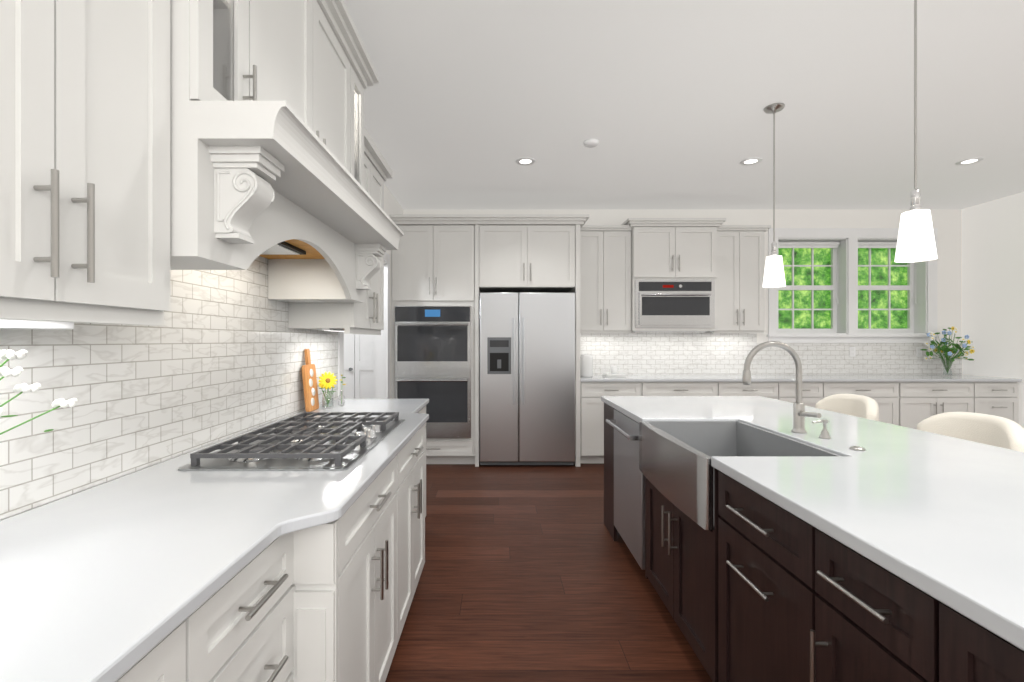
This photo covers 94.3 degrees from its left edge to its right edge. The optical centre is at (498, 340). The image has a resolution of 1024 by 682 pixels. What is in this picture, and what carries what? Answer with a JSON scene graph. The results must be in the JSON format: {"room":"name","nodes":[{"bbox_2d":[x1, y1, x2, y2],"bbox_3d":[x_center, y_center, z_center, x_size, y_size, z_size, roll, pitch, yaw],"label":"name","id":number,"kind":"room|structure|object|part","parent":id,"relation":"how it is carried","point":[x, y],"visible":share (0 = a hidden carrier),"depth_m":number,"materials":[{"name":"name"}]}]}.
{"room":"kitchen","nodes":[
{"label":"kitchen","id":0,"kind":"room"},
{"bbox_2d":[0,184,402,520],"bbox_3d":[-1.190,-0.115,1.315,0.130,2.870,8.630,0,0,0],"label":"wall","id":1,"kind":"structure","parent":0,"point":[218,356],"depth_m":1.56,"materials":[{"name":"white tile"}]},
{"bbox_2d":[0,0,183,319],"bbox_3d":[-0.949,-0.588,0.804,0.348,1.046,0.647,0,0,0],"label":"upper cabinet","id":2,"kind":"object","parent":1,"relation":"attached to","point":[146,146],"depth_m":0.90,"materials":[{"name":"white paint"}]},
{"bbox_2d":[176,52,255,269],"bbox_3d":[-0.920,-0.432,1.240,0.406,0.466,0.220,0,0,0],"label":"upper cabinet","id":3,"kind":"object","parent":1,"relation":"attached to","point":[216,227],"depth_m":1.15,"materials":[{"name":"white paint"}]},
{"bbox_2d":[184,0,359,259],"bbox_3d":[-0.920,-0.890,1.830,0.406,0.961,1.052,0,0,0],"label":"upper cabinet","id":4,"kind":"object","parent":1,"relation":"attached to","point":[297,76],"depth_m":1.55,"materials":[{"name":"white paint"}]},
{"bbox_2d":[268,212,367,303],"bbox_3d":[-0.920,-0.416,2.420,0.406,0.434,0.220,0,0,0],"label":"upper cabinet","id":5,"kind":"object","parent":1,"relation":"attached to","point":[289,281],"depth_m":2.31,"materials":[{"name":"white paint"}]},
{"bbox_2d":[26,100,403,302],"bbox_3d":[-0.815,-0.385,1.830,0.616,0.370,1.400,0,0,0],"label":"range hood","id":6,"kind":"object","parent":5,"relation":"attached to","point":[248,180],"depth_m":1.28,"materials":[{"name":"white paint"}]},
{"bbox_2d":[288,136,387,331],"bbox_3d":[-0.949,-0.588,2.867,0.348,1.046,0.667,0,0,0],"label":"upper cabinet","id":7,"kind":"object","parent":1,"relation":"attached to","point":[369,317],"depth_m":2.53,"materials":[{"name":"white paint"}]},
{"bbox_2d":[337,252,389,398],"bbox_3d":[-1.186,0.225,4.095,0.138,2.190,1.532,0,0,0],"label":"door frame","id":8,"kind":"structure","parent":1,"relation":"attached to","point":[383,365],"depth_m":4.84,"materials":[{"name":"white wood"}]},
{"bbox_2d":[385,463,711,681],"bbox_3d":[1.390,1.380,1.365,8.580,0.120,9.130,0,0,0],"label":"floor","id":9,"kind":"structure","parent":0,"point":[532,573],"depth_m":2.48,"materials":[{"name":"brown wood"}]},
{"bbox_2d":[204,576,295,681],"bbox_3d":[-0.814,0.878,0.944,0.618,0.884,0.472,0,0,0],"label":"base cabinet","id":10,"kind":"object","parent":9,"relation":"on","point":[266,652],"depth_m":1.04,"materials":[{"name":"white paint"}]},
{"bbox_2d":[296,452,403,681],"bbox_3d":[-0.764,0.878,1.557,0.718,0.884,0.790,0,0,0],"label":"base cabinet","id":11,"kind":"object","parent":9,"relation":"on","point":[350,590],"depth_m":1.39,"materials":[{"name":"white paint"}]},
{"bbox_2d":[0,400,428,681],"bbox_3d":[-0.754,0.420,1.340,0.738,0.030,3.920,0,0,0],"label":"countertop","id":12,"kind":"structure","parent":11,"relation":"on","point":[152,573],"depth_m":0.92,"materials":[{"name":"white stone"}]},
{"bbox_2d":[0,350,77,434],"bbox_3d":[-0.941,0.211,0.797,0.112,0.386,0.449,0,0,6],"label":"flowers","id":13,"kind":"object","parent":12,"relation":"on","point":[8,355],"visible":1,"depth_m":0.94,"materials":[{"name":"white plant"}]},
{"bbox_2d":[172,412,407,471],"bbox_3d":[-0.739,0.382,1.935,0.529,0.045,0.930,0,0,0],"label":"cooktop","id":14,"kind":"object","parent":12,"relation":"in","point":[302,441],"depth_m":1.68,"materials":[{"name":"metal"}]},
{"bbox_2d":[302,349,318,411],"bbox_3d":[-1.088,0.227,2.735,0.051,0.355,0.160,0,0,0],"label":"cutting board","id":15,"kind":"object","parent":12,"relation":"on","point":[310,388],"visible":0.98,"depth_m":2.71,"materials":[{"name":"brown wood"}]},
{"bbox_2d":[319,372,336,408],"bbox_3d":[-1.021,0.295,2.828,0.120,0.218,0.104,0,0,0],"label":"jar","id":16,"kind":"object","parent":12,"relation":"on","point":[327,381],"visible":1,"depth_m":2.81,"materials":[{"name":"clear glass"}]},
{"bbox_2d":[338,375,345,405],"bbox_3d":[-0.975,0.309,2.950,0.049,0.190,0.044,0,0,0],"label":"bud vase","id":17,"kind":"object","parent":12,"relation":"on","point":[341,395],"visible":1,"depth_m":2.95,"materials":[{"name":"clear glass"}]},
{"bbox_2d":[404,424,425,623],"bbox_3d":[-0.764,0.878,2.245,0.718,0.884,0.834,0,0,0],"label":"base cabinet","id":18,"kind":"object","parent":9,"relation":"on","point":[415,454],"depth_m":2.25,"materials":[{"name":"white paint"}]},
{"bbox_2d":[391,218,480,463],"bbox_3d":[-0.669,0.040,5.277,0.918,2.560,0.662,0,0,0],"label":"tall cabinet","id":19,"kind":"object","parent":9,"relation":"on","point":[436,263],"depth_m":4.96,"materials":[{"name":"white paint"}]},
{"bbox_2d":[479,292,575,464],"bbox_3d":[0.295,0.405,5.221,0.990,1.800,0.738,0,0,0],"label":"refrigerator","id":20,"kind":"object","parent":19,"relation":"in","point":[527,341],"depth_m":4.92,"materials":[{"name":"grey metal"}]},
{"bbox_2d":[577,378,648,465],"bbox_3d":[1.211,0.878,5.304,0.718,0.884,0.608,0,0,0],"label":"base cabinet","id":21,"kind":"object","parent":9,"relation":"on","point":[590,407],"depth_m":5.00,"materials":[{"name":"white paint"}]},
{"bbox_2d":[577,374,1020,381],"bbox_3d":[3.164,0.420,5.294,4.624,0.030,0.648,0,0,0],"label":"countertop","id":22,"kind":"structure","parent":21,"relation":"on","point":[596,378],"depth_m":5.03,"materials":[{"name":"white stone"}]},
{"bbox_2d":[580,353,592,376],"bbox_3d":[0.975,0.276,5.300,0.144,0.257,0.144,0,0,0],"label":"canister","id":23,"kind":"object","parent":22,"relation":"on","point":[586,365],"visible":1,"depth_m":5.24,"materials":[{"name":"white ceramic"}]},
{"bbox_2d":[602,366,625,376],"bbox_3d":[1.285,0.344,5.310,0.230,0.120,0.180,0,0,0],"label":"books","id":24,"kind":"object","parent":22,"relation":"on","point":[614,373],"visible":1,"depth_m":5.27,"materials":[{"name":"white"}]},
{"bbox_2d":[921,326,974,375],"bbox_3d":[5.081,0.122,5.358,0.550,0.564,0.353,0,0,0],"label":"bouquet","id":25,"kind":"object","parent":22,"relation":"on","point":[949,350],"visible":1,"depth_m":5.34,"materials":[{"name":"green plant"}]},
{"bbox_2d":[649,382,724,395],"bbox_3d":[1.901,0.878,5.304,0.945,0.884,0.608,0,0,0],"label":"base cabinet","id":26,"kind":"object","parent":9,"relation":"on","point":[655,388],"depth_m":5.00,"materials":[{"name":"white paint"}]},
{"bbox_2d":[725,382,788,401],"bbox_3d":[2.622,0.878,5.304,0.772,0.884,0.608,0,0,0],"label":"base cabinet","id":27,"kind":"object","parent":9,"relation":"on","point":[774,390],"depth_m":5.00,"materials":[{"name":"white paint"}]},
{"bbox_2d":[789,382,832,407],"bbox_3d":[3.180,0.878,5.304,0.596,0.884,0.608,0,0,0],"label":"base cabinet","id":28,"kind":"object","parent":9,"relation":"on","point":[812,392],"depth_m":5.00,"materials":[{"name":"white paint"}]},
{"bbox_2d":[602,401,1023,681],"bbox_3d":[1.125,0.880,1.420,0.872,0.880,4.000,0,0,0],"label":"kitchen island","id":29,"kind":"object","parent":9,"relation":"on","point":[765,539],"depth_m":1.34,"materials":[{"name":"wood"}]},
{"bbox_2d":[605,409,656,572],"bbox_3d":[0.757,0.834,2.795,0.136,0.772,0.610,0,0,0],"label":"dishwasher","id":30,"kind":"object","parent":29,"relation":"in","point":[629,482],"depth_m":2.72,"materials":[{"name":"silver metal"}]},
{"bbox_2d":[601,397,1023,640],"bbox_3d":[1.320,0.423,1.415,1.159,0.035,4.070,0,0,0],"label":"island countertop","id":31,"kind":"structure","parent":29,"relation":"on","point":[946,512],"depth_m":1.36,"materials":[{"name":"white stone"}]},
{"bbox_2d":[812,419,865,451],"bbox_3d":[1.332,0.366,1.859,0.071,0.078,0.251,0,0,0],"label":"switch","id":32,"kind":"object","parent":31,"relation":"attached to","point":[824,437],"depth_m":1.90,"materials":[{"name":"silver metal"}]},
{"bbox_2d":[815,394,878,420],"bbox_3d":[2.194,0.844,3.170,0.483,0.956,0.541,0,0,0],"label":"stool","id":33,"kind":"object","parent":9,"relation":"on","point":[865,407],"visible":0.27,"depth_m":3.19,"materials":[{"name":"beige fabric"}]},
{"bbox_2d":[833,382,908,427],"bbox_3d":[3.818,0.878,5.304,0.932,0.884,0.608,0,0,0],"label":"base cabinet","id":34,"kind":"object","parent":9,"relation":"on","point":[892,398],"depth_m":5.00,"materials":[{"name":"white paint"}]},
{"bbox_2d":[909,382,976,428],"bbox_3d":[4.575,0.878,5.304,0.855,0.884,0.608,0,0,0],"label":"base cabinet","id":35,"kind":"object","parent":9,"relation":"on","point":[926,399],"depth_m":5.00,"materials":[{"name":"white paint"}]},
{"bbox_2d":[917,412,1023,451],"bbox_3d":[2.194,0.844,2.340,0.483,0.956,0.541,0,0,0],"label":"stool","id":36,"kind":"object","parent":9,"relation":"on","point":[997,431],"visible":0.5,"depth_m":2.34,"materials":[{"name":"beige fabric"}]},
{"bbox_2d":[977,382,1018,423],"bbox_3d":[5.207,0.878,5.304,0.537,0.884,0.608,0,0,0],"label":"base cabinet","id":37,"kind":"object","parent":9,"relation":"on","point":[1000,399],"depth_m":5.00,"materials":[{"name":"white paint"}]},
{"bbox_2d":[403,209,961,374],"bbox_3d":[1.390,-0.115,5.755,8.580,2.870,0.270,0,0,0],"label":"wall","id":38,"kind":"structure","parent":0,"point":[672,353],"depth_m":5.62,"materials":[{"name":"white paint"}]},
{"bbox_2d":[481,218,532,289],"bbox_3d":[0.073,-0.897,5.289,0.565,0.686,0.638,0,0,0],"label":"upper cabinet","id":39,"kind":"object","parent":38,"relation":"attached to","point":[506,243],"depth_m":4.98,"materials":[{"name":"white paint"}]},
{"bbox_2d":[533,218,576,289],"bbox_3d":[0.517,-0.897,5.289,0.565,0.686,0.638,0,0,0],"label":"upper cabinet","id":40,"kind":"object","parent":38,"relation":"attached to","point":[554,239],"depth_m":4.98,"materials":[{"name":"white paint"}]},
{"bbox_2d":[577,226,596,333],"bbox_3d":[1.036,-0.673,5.439,0.369,1.135,0.338,0,0,0],"label":"upper cabinet","id":41,"kind":"object","parent":38,"relation":"attached to","point":[586,235],"depth_m":5.28,"materials":[{"name":"white paint"}]},
{"bbox_2d":[597,226,636,332],"bbox_3d":[1.305,-0.673,5.414,0.409,1.135,0.388,0,0,0],"label":"upper cabinet","id":42,"kind":"object","parent":38,"relation":"attached to","point":[614,243],"depth_m":5.27,"materials":[{"name":"white paint"}]},
{"bbox_2d":[575,331,755,332],"bbox_3d":[1.900,-0.098,5.395,2.040,0.012,0.110,0,0,0],"label":"light","id":43,"kind":"object","parent":42,"relation":"attached to","point":[633,331],"depth_m":5.34,"materials":[{"name":"white"}]},
{"bbox_2d":[629,222,720,277],"bbox_3d":[1.930,-0.967,5.402,0.920,0.604,0.412,0,0,0],"label":"upper cabinet","id":44,"kind":"object","parent":38,"relation":"attached to","point":[660,249],"depth_m":5.21,"materials":[{"name":"white paint"}]},
{"bbox_2d":[633,278,720,329],"bbox_3d":[1.930,-0.399,5.396,0.920,0.523,0.424,0,0,0],"label":"microwave","id":45,"kind":"object","parent":38,"relation":"attached to","point":[658,303],"depth_m":5.19,"materials":[{"name":"silver metal"}]},
{"bbox_2d":[697,226,748,332],"bbox_3d":[2.540,-0.673,5.414,0.380,1.135,0.388,0,0,0],"label":"upper cabinet","id":46,"kind":"object","parent":38,"relation":"attached to","point":[734,239],"depth_m":5.28,"materials":[{"name":"white paint"}]},
{"bbox_2d":[749,226,768,332],"bbox_3d":[2.780,-0.673,5.439,0.340,1.135,0.338,0,0,0],"label":"upper cabinet","id":47,"kind":"object","parent":38,"relation":"attached to","point":[756,233],"depth_m":5.28,"materials":[{"name":"white paint"}]},
{"bbox_2d":[849,347,855,356],"bbox_3d":[4.180,0.138,5.616,0.070,0.115,0.007,0,0,0],"label":"electrical outlet","id":48,"kind":"object","parent":38,"relation":"attached to","point":[852,351],"visible":1,"depth_m":5.61,"materials":[{"name":"white plastic"}]},
{"bbox_2d":[766,228,940,342],"bbox_3d":[4.185,-0.646,5.706,2.030,1.358,0.248,0,0,0],"label":"window","id":49,"kind":"structure","parent":38,"relation":"in","point":[925,296],"depth_m":5.65,"materials":[{"name":"white wood"}]},
{"bbox_3d":[4.185,-0.640,5.772,1.746,1.116,0.115,0,0,0],"label":"window sashes","id":50,"kind":"part","parent":49,"relation":"part of","materials":[{"name":"white wood"}]},
{"bbox_2d":[916,347,921,356],"bbox_3d":[4.970,0.138,5.616,0.070,0.115,0.007,0,0,0],"label":"electrical outlet","id":51,"kind":"object","parent":38,"relation":"attached to","point":[918,352],"visible":0.98,"depth_m":5.61,"materials":[{"name":"white plastic"}]},
{"bbox_2d":[344,0,1023,208],"bbox_3d":[1.390,-1.610,1.365,8.580,0.120,9.130,0,0,0],"label":"ceiling","id":52,"kind":"structure","parent":0,"point":[469,103],"depth_m":3.08,"materials":[{"name":"grey paint"}]},
{"bbox_2d":[515,157,535,164],"bbox_3d":[0.230,-1.547,4.110,0.176,0.004,0.176,0,0,0],"label":"recessed light","id":53,"kind":"object","parent":52,"relation":"in","point":[525,161],"visible":1,"depth_m":4.11,"materials":[{"name":"white"}]},
{"bbox_2d":[583,139,598,147],"bbox_3d":[0.720,-1.535,3.710,0.120,0.028,0.120,0,0,0],"label":"smoke detector","id":54,"kind":"object","parent":52,"relation":"attached to","point":[590,143],"visible":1,"depth_m":3.68,"materials":[{"name":"white plastic"}]},
{"bbox_2d":[740,157,761,164],"bbox_3d":[2.180,-1.547,4.110,0.176,0.004,0.176,0,0,0],"label":"recessed light","id":55,"kind":"object","parent":52,"relation":"in","point":[751,161],"visible":1,"depth_m":4.11,"materials":[{"name":"white"}]},
{"bbox_2d":[762,103,785,287],"bbox_3d":[1.830,-0.953,3.160,0.136,1.192,0.136,0,0,0],"label":"pendant light","id":56,"kind":"object","parent":52,"relation":"hanging from","point":[774,276],"visible":1,"depth_m":3.14,"materials":[{"name":"frosted white glass"},{"name":"brushed nickel"},{"name":"polished chrome"}]},
{"bbox_3d":[1.830,-0.457,3.160,0.136,0.200,0.136,0,0,0],"label":"lamp shade","id":57,"kind":"part","parent":56,"relation":"part of","materials":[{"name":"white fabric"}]},
{"bbox_2d":[894,0,936,262],"bbox_3d":[1.745,-0.943,1.990,0.136,1.213,0.136,0,0,0],"label":"pendant light","id":58,"kind":"object","parent":52,"relation":"hanging from","point":[916,241],"visible":1,"depth_m":1.97,"materials":[{"name":"frosted glass"},{"name":"brushed nickel"},{"name":"polished chrome"}]},
{"bbox_3d":[1.745,-0.436,1.990,0.136,0.200,0.136,0,0,0],"label":"lamp shade","id":59,"kind":"part","parent":58,"relation":"part of","materials":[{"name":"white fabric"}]},
{"bbox_2d":[955,157,983,164],"bbox_3d":[4.070,-1.547,4.110,0.176,0.004,0.176,0,0,0],"label":"recessed light","id":60,"kind":"object","parent":52,"relation":"in","point":[970,161],"visible":1,"depth_m":4.11,"materials":[{"name":"white"}]},
{"bbox_2d":[961,192,1023,428],"bbox_3d":[5.555,-0.115,1.240,0.150,2.870,8.780,0,0,0],"label":"wall","id":61,"kind":"structure","parent":0,"point":[992,279],"depth_m":5.25,"materials":[{"name":"white paint"}]},
{"label":"outside","id":62,"kind":"structure","parent":0,"visible":0},
{"bbox_2d":[778,248,906,328],"bbox_3d":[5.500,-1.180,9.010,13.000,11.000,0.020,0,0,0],"label":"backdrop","id":63,"kind":"structure","parent":62,"point":[784,323],"depth_m":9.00,"materials":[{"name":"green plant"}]},
{"bbox_3d":[-2.002,-0.115,4.240,1.495,2.870,2.780,0,0,0],"label":"wall","id":64,"kind":"structure","parent":0,"visible":0},
{"bbox_2d":[344,334,375,398],"bbox_3d":[-1.940,0.250,5.585,1.280,2.140,0.085,0,0,0],"label":"closet doors","id":65,"kind":"structure","parent":64,"relation":"in","point":[360,365],"depth_m":5.60,"materials":[{"name":"white paint"}]}
]}

